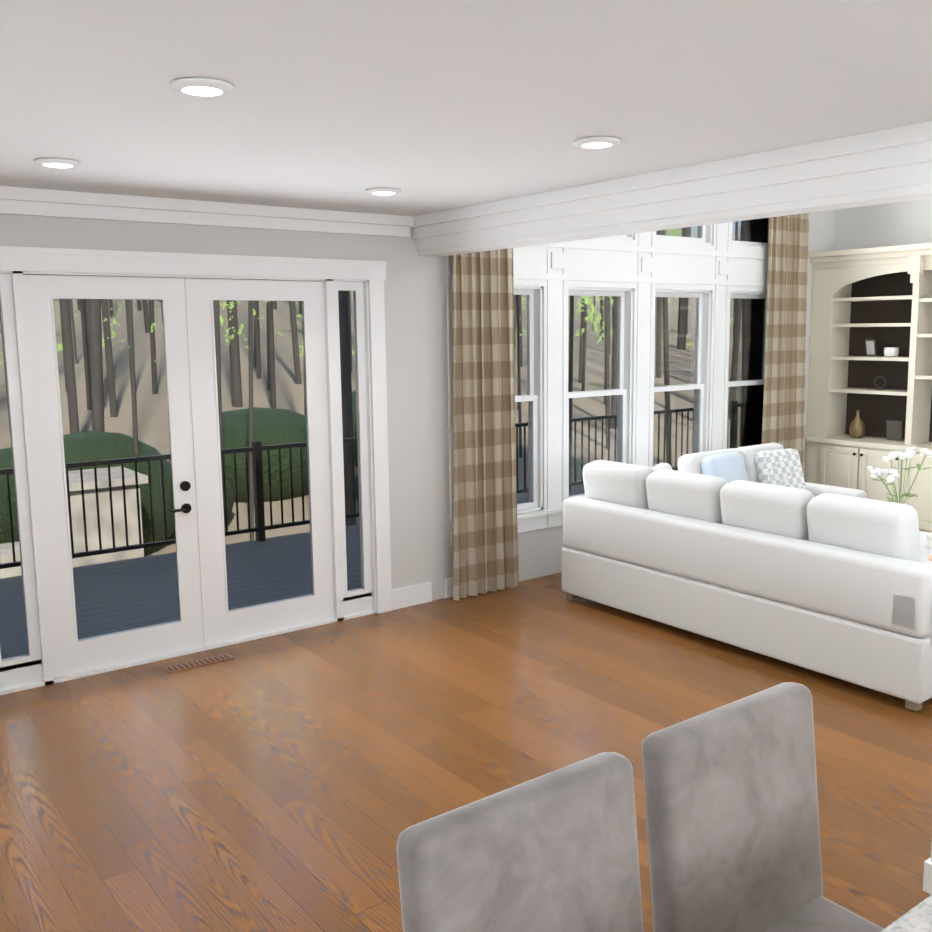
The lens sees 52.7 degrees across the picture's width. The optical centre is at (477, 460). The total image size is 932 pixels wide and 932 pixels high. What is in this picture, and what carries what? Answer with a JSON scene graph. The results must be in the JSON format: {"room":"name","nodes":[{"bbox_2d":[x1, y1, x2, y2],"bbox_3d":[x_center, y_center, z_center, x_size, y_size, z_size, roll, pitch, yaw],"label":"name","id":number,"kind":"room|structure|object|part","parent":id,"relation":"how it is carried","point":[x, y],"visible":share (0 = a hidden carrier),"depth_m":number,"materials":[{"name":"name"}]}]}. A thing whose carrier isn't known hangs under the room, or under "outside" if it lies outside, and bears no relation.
{"room":"open-plan living room","nodes":[
{"label":"open-plan living room","id":0,"kind":"room"},
{"bbox_2d":[0,210,834,600],"bbox_3d":[0.234,-2.168,7.080,8.680,6.300,0.150,-7,10,-37],"label":"wall","id":1,"kind":"structure","parent":0,"point":[411,300],"depth_m":6.66,"materials":[{"name":"grey paint"}]},
{"bbox_2d":[0,246,391,694],"bbox_3d":[-1.750,-0.027,5.827,2.745,2.452,0.185,-7,10,-37],"label":"door frame","id":2,"kind":"structure","parent":1,"relation":"attached to","point":[187,289],"depth_m":5.79,"materials":[{"name":"white wood"}]},
{"bbox_2d":[171,481,190,512],"bbox_3d":[-1.811,0.228,5.756,0.136,0.202,0.053,-7,10,-37],"label":"handle","id":3,"kind":"object","parent":2,"relation":"attached to","point":[185,486],"visible":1,"depth_m":5.77,"materials":[{"name":"black metal"}]},
{"bbox_2d":[446,218,768,544],"bbox_3d":[1.374,-2.002,7.933,4.145,4.910,0.211,-7,10,-37],"label":"room window","id":4,"kind":"structure","parent":1,"relation":"in","point":[750,383],"depth_m":8.01,"materials":[{"name":"white wood"}]},
{"bbox_3d":[1.420,-1.995,7.873,4.145,4.910,0.060,-7,10,-37],"label":"window wall trim","id":5,"kind":"part","parent":4,"relation":"part of","materials":[{"name":"white wood"}]},
{"bbox_2d":[0,572,931,931],"bbox_3d":[1.776,1.709,2.412,12.800,0.120,10.500,-7,10,-37],"label":"floor","id":6,"kind":"structure","parent":0,"point":[298,780],"depth_m":4.45,"materials":[{"name":"brown wood"}]},
{"bbox_2d":[164,653,233,672],"bbox_3d":[-1.681,1.223,5.706,0.400,0.006,0.100,-7,10,-37],"label":"floor vent","id":7,"kind":"object","parent":6,"relation":"in","point":[196,663],"visible":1,"depth_m":5.69,"materials":[{"name":"brown wood"}]},
{"bbox_2d":[396,752,643,931],"bbox_3d":[0.247,1.198,1.586,0.540,1.164,0.603,-7,10,-37],"label":"bar stool","id":8,"kind":"object","parent":6,"relation":"on","point":[555,851],"visible":1,"depth_m":1.68,"materials":[{"name":"grey fabric"}]},
{"bbox_2d":[641,682,883,931],"bbox_3d":[0.721,1.143,1.940,0.540,1.164,0.603,-7,10,-37],"label":"bar stool","id":9,"kind":"object","parent":6,"relation":"on","point":[732,813],"visible":1,"depth_m":2.02,"materials":[{"name":"grey fabric"}]},
{"bbox_2d":[805,243,931,532],"bbox_3d":[4.099,-0.625,8.725,0.535,2.700,2.221,-7,10,-37],"label":"bookcase","id":10,"kind":"object","parent":6,"relation":"on","point":[882,296],"visible":0.81,"depth_m":9.15,"materials":[{"name":"beige wood"}]},
{"bbox_2d":[849,410,865,437],"bbox_3d":[3.760,-0.364,9.303,0.150,0.270,0.150,-7,10,-37],"label":"bronze vase","id":11,"kind":"object","parent":10,"relation":"in","point":[857,428],"visible":1,"depth_m":9.26,"materials":[{"name":"gold"}]},
{"bbox_2d":[865,339,876,355],"bbox_3d":[3.821,-1.100,9.139,0.043,0.160,0.120,-4,9,-25],"label":"picture frame","id":12,"kind":"object","parent":10,"relation":"in","point":[870,344],"depth_m":9.13,"materials":[{"name":"grey"}]},
{"bbox_2d":[874,376,885,389],"bbox_3d":[3.901,-0.757,9.119,0.060,0.135,0.120,-7,10,-37],"label":"ring sculpture","id":13,"kind":"object","parent":10,"relation":"in","point":[879,388],"visible":1,"depth_m":9.11,"materials":[{"name":"grey metal"}]},
{"bbox_2d":[884,347,898,356],"bbox_3d":[3.948,-1.038,8.979,0.132,0.090,0.132,-7,10,-37],"label":"ribbed bowl","id":14,"kind":"object","parent":10,"relation":"in","point":[891,351],"visible":0.96,"depth_m":8.93,"materials":[{"name":"white ceramic"}]},
{"bbox_2d":[886,420,901,439],"bbox_3d":[4.009,-0.296,9.046,0.141,0.189,0.057,7,11,43],"label":"picture frame","id":15,"kind":"object","parent":10,"relation":"in","point":[894,430],"depth_m":9.04,"materials":[{"name":"grey"}]},
{"bbox_2d":[880,895,931,931],"bbox_3d":[1.104,1.485,0.284,2.332,0.930,2.790,-7,10,-37],"label":"kitchen island","id":16,"kind":"object","parent":6,"relation":"on","point":[918,918],"depth_m":1.69,"materials":[{"name":"white stone"}]},
{"bbox_2d":[923,643,931,894],"bbox_3d":[3.192,1.195,2.330,1.444,0.889,3.470,-7,10,-37],"label":"kitchen island","id":17,"kind":"object","parent":6,"relation":"on","point":[927,881],"depth_m":3.32,"materials":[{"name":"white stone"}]},
{"bbox_3d":[3.479,1.029,6.655,2.800,0.011,3.200,-7,10,-37],"label":"rug","id":18,"kind":"object","parent":6,"relation":"on","visible":0},
{"bbox_2d":[562,443,931,710],"bbox_3d":[2.400,0.541,6.539,2.430,1.011,2.720,-7,10,-37],"label":"sectional sofa","id":19,"kind":"object","parent":18,"relation":"on","point":[766,549],"visible":1,"depth_m":5.63,"materials":[{"name":"white fabric"}]},
{"bbox_2d":[919,531,931,560],"bbox_3d":[3.093,0.816,6.585,1.000,0.437,1.000,-7,10,-37],"label":"coffee table","id":20,"kind":"object","parent":18,"relation":"on","point":[925,553],"depth_m":6.51,"materials":[{"name":"white"}]},
{"bbox_2d":[867,446,931,503],"bbox_3d":[2.923,0.249,6.462,0.449,0.722,0.396,-7,10,-37],"label":"flowers","id":21,"kind":"object","parent":20,"relation":"on","point":[908,453],"visible":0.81,"depth_m":6.46,"materials":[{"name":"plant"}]},
{"bbox_2d":[924,534,931,548],"bbox_3d":[3.313,0.556,6.554,0.353,0.080,0.278,-8,11,-42],"label":"books","id":22,"kind":"object","parent":20,"relation":"on","point":[928,543],"visible":1,"depth_m":6.53,"materials":[{"name":"white paper"}]},
{"bbox_2d":[0,0,931,215],"bbox_3d":[-0.337,-0.898,0.460,7.285,0.120,10.200,-7,10,-37],"label":"ceiling","id":23,"kind":"structure","parent":0,"point":[428,106],"depth_m":3.08,"materials":[{"name":"white paint"}]},
{"bbox_2d":[34,158,80,167],"bbox_3d":[-1.862,-1.328,4.168,0.199,0.018,0.262,-7,10,-37],"label":"recessed light","id":24,"kind":"object","parent":23,"relation":"in","point":[48,162],"depth_m":4.19,"materials":[{"name":"white"}]},
{"bbox_2d":[170,77,233,95],"bbox_3d":[-0.850,-1.164,2.908,0.200,0.018,0.225,-7,10,-37],"label":"recessed light","id":25,"kind":"object","parent":23,"relation":"in","point":[195,86],"depth_m":2.92,"materials":[{"name":"white"}]},
{"bbox_2d":[366,188,400,194],"bbox_3d":[-0.513,-1.479,5.133,0.216,0.018,0.253,-7,10,-37],"label":"recessed light","id":26,"kind":"object","parent":23,"relation":"in","point":[376,191],"depth_m":5.17,"materials":[{"name":"white"}]},
{"bbox_2d":[573,137,620,148],"bbox_3d":[0.488,-1.310,3.845,0.224,0.018,0.222,-7,10,-37],"label":"recessed light","id":27,"kind":"object","parent":23,"relation":"in","point":[588,142],"depth_m":3.87,"materials":[{"name":"white"}]},
{"bbox_2d":[410,121,931,256],"bbox_3d":[2.605,-1.053,2.682,0.255,0.257,9.900,-7,10,-37],"label":"header beam","id":28,"kind":"structure","parent":0,"point":[889,165],"depth_m":4.52,"materials":[{"name":"white wood"}]},
{"bbox_2d":[834,198,931,250],"bbox_3d":[6.666,-2.041,5.647,0.150,6.300,9.900,-7,10,-37],"label":"wall","id":29,"kind":"structure","parent":0,"point":[895,224],"depth_m":9.12,"materials":[{"name":"grey paint"}]},
{"label":"outside","id":30,"kind":"structure","parent":0,"visible":0},
{"bbox_2d":[0,490,584,658],"bbox_3d":[-2.121,1.058,7.528,18.000,0.120,2.708,-7,10,-37],"label":"deck","id":31,"kind":"object","parent":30,"point":[9,608],"depth_m":7.55,"materials":[{"name":"grey blue-gray painted wood boards"}]},
{"bbox_2d":[0,400,737,568],"bbox_3d":[-2.906,0.385,8.467,18.008,0.970,0.070,-7,10,-37],"label":"railing","id":32,"kind":"object","parent":31,"relation":"on","point":[260,526],"depth_m":9.01,"materials":[{"name":"black metal"}]},
{"bbox_2d":[0,291,741,556],"bbox_3d":[-20.718,-5.288,31.440,140.000,8.800,62.000,-7,10,-37],"label":"ground","id":33,"kind":"structure","parent":30,"point":[286,384],"depth_m":23.14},
{"bbox_2d":[0,221,742,578],"bbox_3d":[-14.028,-16.466,25.427,96.223,32.254,43.211,-7,10,-37],"label":"woods","id":34,"kind":"object","parent":33,"relation":"on","point":[84,445],"depth_m":13.05,"materials":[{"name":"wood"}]},
{"bbox_2d":[0,223,741,363],"bbox_3d":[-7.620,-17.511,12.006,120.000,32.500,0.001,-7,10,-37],"label":"foliage","id":35,"kind":"object","parent":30,"point":[587,300],"depth_m":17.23,"materials":[{"name":"green plant"}]},
{"bbox_2d":[69,295,731,313],"bbox_3d":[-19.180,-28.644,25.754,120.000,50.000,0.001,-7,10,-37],"label":"foliage","id":36,"kind":"object","parent":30,"point":[522,299],"depth_m":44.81,"materials":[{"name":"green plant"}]},
{"bbox_2d":[656,221,740,240],"bbox_3d":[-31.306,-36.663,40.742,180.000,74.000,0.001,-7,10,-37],"label":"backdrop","id":37,"kind":"structure","parent":30,"point":[673,231],"depth_m":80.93,"materials":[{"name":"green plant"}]},
{"bbox_3d":[1.529,-4.363,7.582,4.450,0.080,0.118,-7,10,-37],"label":"curtain rod","id":38,"kind":"object","parent":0,"visible":0},
{"bbox_2d":[452,248,518,600],"bbox_3d":[0.043,-1.573,6.770,0.622,5.188,0.094,-7,10,-37],"label":"curtain","id":39,"kind":"object","parent":38,"relation":"hanging from","point":[485,528],"visible":0.54,"depth_m":6.96,"materials":[{"name":"beige fabric"}]},
{"bbox_2d":[762,213,809,480],"bbox_3d":[2.972,-1.912,8.951,0.769,5.188,0.105,-7,10,-37],"label":"curtain","id":40,"kind":"object","parent":38,"relation":"hanging from","point":[783,423],"visible":0.5,"depth_m":9.05,"materials":[{"name":"beige fabric"}]},
{"bbox_3d":[-3.106,0.866,-1.546,0.150,2.757,9.700,-7,10,-37],"label":"wall","id":41,"kind":"structure","parent":0,"visible":0},
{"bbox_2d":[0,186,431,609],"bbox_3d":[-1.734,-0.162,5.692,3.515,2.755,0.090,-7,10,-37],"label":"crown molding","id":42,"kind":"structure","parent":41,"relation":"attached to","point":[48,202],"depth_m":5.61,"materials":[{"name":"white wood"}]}
]}

